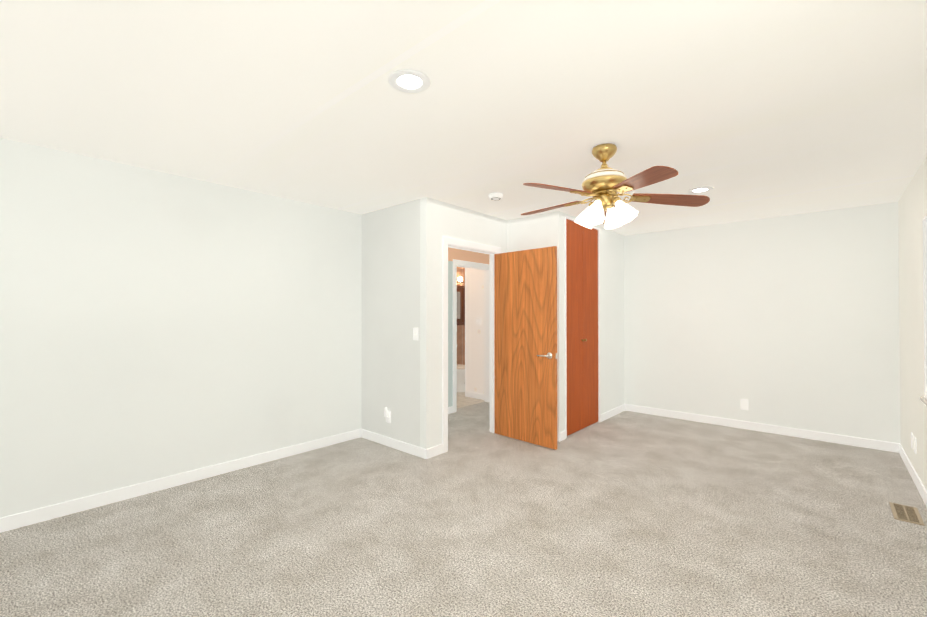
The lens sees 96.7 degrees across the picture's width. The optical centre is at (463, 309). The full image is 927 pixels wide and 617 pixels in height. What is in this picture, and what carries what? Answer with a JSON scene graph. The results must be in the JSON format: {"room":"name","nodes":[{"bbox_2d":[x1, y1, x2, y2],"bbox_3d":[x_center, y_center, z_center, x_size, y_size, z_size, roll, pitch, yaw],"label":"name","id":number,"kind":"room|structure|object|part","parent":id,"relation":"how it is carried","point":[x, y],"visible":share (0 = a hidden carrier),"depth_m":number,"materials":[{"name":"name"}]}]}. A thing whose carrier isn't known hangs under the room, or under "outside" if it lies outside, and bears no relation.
{"room":"empty bedroom","nodes":[
{"label":"empty bedroom","id":0,"kind":"room"},
{"bbox_2d":[0,138,488,517],"bbox_3d":[-1.016,0.174,4.725,0.120,2.440,7.540,0,-1,42],"label":"wall","id":1,"kind":"structure","parent":0,"point":[154,324],"depth_m":3.15,"materials":[{"name":"paint"}]},
{"bbox_2d":[0,429,359,532],"bbox_3d":[-2.249,1.335,3.222,0.012,0.090,3.430,0,-1,42],"label":"baseboard","id":2,"kind":"structure","parent":1,"relation":"attached to","point":[23,519],"depth_m":3.12,"materials":[{"name":"white wood"}]},
{"bbox_2d":[448,406,452,413],"bbox_3d":[-0.589,1.353,5.096,0.012,0.090,1.340,0,-1,42],"label":"baseboard","id":3,"kind":"structure","parent":1,"relation":"attached to","point":[450,409],"depth_m":5.56,"materials":[{"name":"white wood"}]},
{"bbox_2d":[453,259,489,412],"bbox_3d":[-0.018,0.188,6.191,0.600,2.440,1.040,0,-1,42],"label":"door frame","id":4,"kind":"structure","parent":1,"relation":"attached to","point":[469,264],"depth_m":6.25,"materials":[{"name":"white wood"}]},
{"bbox_2d":[361,199,419,446],"bbox_3d":[-0.724,0.170,4.252,0.945,2.440,0.120,0,-1,42],"label":"wall","id":5,"kind":"structure","parent":0,"point":[390,304],"depth_m":4.17,"materials":[{"name":"paint"}]},
{"bbox_2d":[384,407,390,422],"bbox_3d":[-0.779,1.068,4.180,0.072,0.161,0.049,0,-1,42],"label":"electrical outlet","id":6,"kind":"object","parent":5,"relation":"attached to","point":[387,414],"visible":1,"depth_m":4.17,"materials":[{"name":"white plastic"}]},
{"bbox_2d":[360,429,431,458],"bbox_3d":[-0.720,1.344,4.149,1.012,0.090,0.012,0,-1,42],"label":"baseboard","id":7,"kind":"structure","parent":5,"relation":"attached to","point":[396,444],"depth_m":4.08,"materials":[{"name":"white wood"}]},
{"bbox_2d":[413,328,418,339],"bbox_3d":[-0.456,0.232,3.923,0.072,0.118,0.017,0,-1,42],"label":"light switch","id":8,"kind":"object","parent":5,"relation":"attached to","point":[415,333],"visible":1,"depth_m":3.92,"materials":[{"name":"white plastic"}]},
{"bbox_2d":[457,267,464,364],"bbox_3d":[-0.795,0.196,7.132,0.120,2.440,3.640,0,-1,42],"label":"wall tile","id":9,"kind":"structure","parent":0,"point":[461,336],"depth_m":7.89,"materials":[{"name":"beige tile"}]},
{"bbox_2d":[457,285,464,324],"bbox_3d":[-0.189,-0.079,7.627,0.135,0.740,0.500,0,-1,42],"label":"mirror","id":10,"kind":"object","parent":9,"relation":"attached to","point":[460,305],"visible":0.42,"depth_m":7.69,"materials":[{"name":"mirror"}]},
{"bbox_2d":[0,402,926,616],"bbox_3d":[0.435,1.428,2.951,4.630,0.100,6.825,0,-1,42],"label":"floor carpet","id":11,"kind":"object","parent":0,"point":[628,514],"visible":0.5,"depth_m":2.49,"materials":[{"name":"grey carpet"}]},
{"bbox_2d":[889,502,924,525],"bbox_3d":[2.982,1.371,2.777,0.135,0.011,0.310,0,-1,42],"label":"floor air vent","id":12,"kind":"object","parent":11,"relation":"on","point":[905,513],"visible":0.98,"depth_m":2.76,"materials":[{"name":"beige metal"}]},
{"bbox_2d":[420,197,506,448],"bbox_3d":[0.089,0.171,4.394,0.085,2.440,1.410,0,-1,42],"label":"wall","id":13,"kind":"structure","parent":0,"point":[439,219],"depth_m":3.92,"materials":[{"name":"paint"}]},
{"bbox_2d":[442,236,500,452],"bbox_3d":[0.073,0.341,4.373,0.115,2.100,0.940,0,-1,42],"label":"door frame","id":14,"kind":"structure","parent":13,"relation":"attached to","point":[449,242],"depth_m":4.04,"materials":[{"name":"white wood"}]},
{"bbox_2d":[494,246,557,449],"bbox_3d":[0.637,0.377,4.344,0.152,2.003,0.810,1,-1,-45],"label":"bedroom door","id":15,"kind":"structure","parent":13,"relation":"in","point":[525,346],"depth_m":4.30,"materials":[{"name":"brown wood"}]},
{"bbox_2d":[0,0,926,235],"bbox_3d":[0.137,-1.105,3.716,6.060,0.100,7.540,0,-1,42],"label":"ceiling","id":16,"kind":"structure","parent":0,"point":[751,109],"depth_m":2.08,"materials":[{"name":"paint"}]},
{"bbox_2d":[388,69,430,93],"bbox_3d":[-0.253,-1.067,1.932,0.198,0.008,0.198,0,-1,42],"label":"recessed light","id":17,"kind":"object","parent":16,"relation":"in","point":[410,81],"visible":1,"depth_m":1.92,"materials":[{"name":"white"}]},
{"bbox_2d":[489,193,502,199],"bbox_3d":[0.296,-1.033,3.774,0.130,0.042,0.130,0,-1,42],"label":"smoke detector","id":18,"kind":"object","parent":16,"relation":"attached to","point":[495,196],"visible":0.98,"depth_m":3.73,"materials":[{"name":"white plastic"}]},
{"bbox_2d":[521,143,709,228],"bbox_3d":[0.891,-0.803,2.747,1.190,0.522,1.236,0,-1,42],"label":"ceiling fan","id":19,"kind":"object","parent":16,"relation":"hanging from","point":[603,185],"visible":1,"depth_m":2.63,"materials":[{"name":"gold metal"}]},
{"bbox_3d":[0.627,-0.732,2.986,0.477,0.006,0.144,-3,8,43],"label":"blade","id":20,"kind":"part","parent":19,"relation":"part of","materials":[{"name":"brown wood"}]},
{"label":"blade","id":21,"kind":"part","parent":19,"relation":"part of","materials":[{"name":"brown wood"}]},
{"bbox_3d":[0.927,-0.809,2.710,0.289,0.510,0.289,0,-1,42],"label":"motor","id":22,"kind":"part","parent":19,"relation":"part of","materials":[{"name":"gold metal"}]},
{"bbox_3d":[1.006,-0.726,2.310,0.144,0.006,0.477,14,0,-12],"label":"blade","id":23,"kind":"part","parent":19,"relation":"part of","materials":[{"name":"brown wood"}]},
{"label":"blade","id":24,"kind":"part","parent":19,"relation":"part of","materials":[{"name":"brown wood"}]},
{"bbox_2d":[688,186,713,193],"bbox_3d":[2.085,-1.052,3.626,0.198,0.008,0.198,0,-1,42],"label":"recessed light","id":25,"kind":"object","parent":16,"relation":"in","point":[702,189],"visible":1,"depth_m":3.61,"materials":[{"name":"white"}]},
{"bbox_2d":[457,392,484,407],"bbox_3d":[-0.304,1.460,6.687,1.430,0.104,3.640,0,-1,42],"label":"floor","id":26,"kind":"structure","parent":0,"point":[463,400],"depth_m":6.37,"materials":[{"name":"beige tile"}]},
{"bbox_2d":[457,364,464,391],"bbox_3d":[-0.155,1.026,7.226,0.683,0.775,0.440,0,-1,42],"label":"toilet","id":27,"kind":"object","parent":26,"relation":"on","point":[460,378],"visible":0.19,"depth_m":7.04,"materials":[{"name":"white ceramic"}]},
{"bbox_2d":[466,268,483,393],"bbox_3d":[0.242,0.191,6.576,0.450,2.440,0.100,0,-1,42],"label":"wall","id":28,"kind":"structure","parent":0,"point":[474,333],"depth_m":6.56,"materials":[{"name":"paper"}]},
{"bbox_2d":[466,391,483,399],"bbox_3d":[0.205,1.366,6.523,0.450,0.090,0.012,0,-1,42],"label":"baseboard","id":29,"kind":"structure","parent":28,"relation":"attached to","point":[468,394],"depth_m":6.53,"materials":[{"name":"white wood"}]},
{"bbox_2d":[507,213,548,251],"bbox_3d":[0.755,0.174,4.666,0.550,2.440,0.120,0,-1,42],"label":"wall","id":30,"kind":"structure","parent":0,"point":[527,232],"depth_m":4.62,"materials":[{"name":"paint"}]},
{"bbox_2d":[557,431,563,441],"bbox_3d":[0.751,1.348,4.551,0.682,0.090,0.040,0,-1,42],"label":"baseboard","id":31,"kind":"structure","parent":30,"relation":"attached to","point":[560,436],"depth_m":4.35,"materials":[{"name":"white wood"}]},
{"bbox_2d":[549,211,624,432],"bbox_3d":[1.584,0.177,5.097,0.120,2.440,1.865,0,-1,42],"label":"wall","id":32,"kind":"structure","parent":0,"point":[612,383],"depth_m":5.27,"materials":[{"name":"paint"}]},
{"bbox_2d":[566,219,597,435],"bbox_3d":[1.392,0.195,4.796,0.052,2.375,0.854,0,-1,42],"label":"closet doors","id":33,"kind":"structure","parent":32,"relation":"in","point":[582,313],"depth_m":4.78,"materials":[{"name":"brown wood"}]},
{"bbox_2d":[565,216,599,437],"bbox_3d":[1.398,0.190,4.791,0.008,2.410,0.900,0,-1,42],"label":"trim","id":34,"kind":"structure","parent":32,"relation":"attached to","point":[567,217],"depth_m":4.46,"materials":[{"name":"white wood"}]},
{"bbox_2d":[600,404,627,421],"bbox_3d":[1.970,1.356,5.423,0.012,0.090,0.820,0,-1,42],"label":"baseboard","id":35,"kind":"structure","parent":32,"relation":"attached to","point":[624,407],"depth_m":5.42,"materials":[{"name":"white wood"}]},
{"bbox_2d":[624,202,900,443],"bbox_3d":[2.642,0.181,5.486,4.350,2.440,0.120,0,-1,42],"label":"wall","id":36,"kind":"structure","parent":0,"point":[790,321],"depth_m":4.64,"materials":[{"name":"paint"}]},
{"bbox_2d":[741,399,747,409],"bbox_3d":[3.288,1.110,4.820,0.072,0.118,0.010,0,-1,42],"label":"outlet","id":37,"kind":"object","parent":36,"relation":"attached to","point":[744,404],"visible":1,"depth_m":4.82,"materials":[{"name":"white plastic"}]},
{"bbox_2d":[628,404,895,451],"bbox_3d":[3.224,1.351,4.873,2.620,0.090,0.012,0,-1,42],"label":"baseboard","id":38,"kind":"structure","parent":36,"relation":"attached to","point":[827,437],"depth_m":4.63,"materials":[{"name":"white wood"}]},
{"bbox_2d":[898,156,926,490],"bbox_3d":[2.109,0.144,1.481,0.160,2.440,6.825,0,-1,42],"label":"wall","id":39,"kind":"structure","parent":0,"point":[912,207],"depth_m":3.35,"materials":[{"name":"paint"}]},
{"bbox_2d":[896,443,926,506],"bbox_3d":[2.044,1.320,1.527,0.012,0.090,6.585,0,-1,42],"label":"baseboard","id":40,"kind":"structure","parent":39,"relation":"attached to","point":[920,487],"depth_m":3.33,"materials":[{"name":"white wood"}]},
{"bbox_2d":[911,432,912,448],"bbox_3d":[3.709,1.082,3.405,0.006,0.118,0.072,0,-1,42],"label":"electrical outlet","id":41,"kind":"object","parent":39,"relation":"attached to","point":[912,440],"visible":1,"depth_m":3.40,"materials":[{"name":"white plastic"}]},
{"bbox_2d":[914,437,916,453],"bbox_3d":[3.603,1.081,3.285,0.006,0.118,0.072,0,-1,42],"label":"electrical outlet","id":42,"kind":"object","parent":39,"relation":"attached to","point":[915,446],"visible":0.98,"depth_m":3.26,"materials":[{"name":"white plastic"}]},
{"bbox_2d":[920,396,926,404],"bbox_3d":[2.985,0.636,2.547,0.097,0.025,1.090,0,-1,42],"label":"window sill","id":43,"kind":"structure","parent":39,"relation":"attached to","point":[923,400],"depth_m":2.91,"materials":[{"name":"stone"}]},
{"bbox_2d":[923,215,926,396],"bbox_3d":[2.993,-0.016,2.547,0.077,1.280,1.050,0,-1,42],"label":"window","id":44,"kind":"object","parent":39,"relation":"attached to","point":[925,289],"visible":1,"depth_m":2.96,"materials":[{"name":"white"}]}
]}

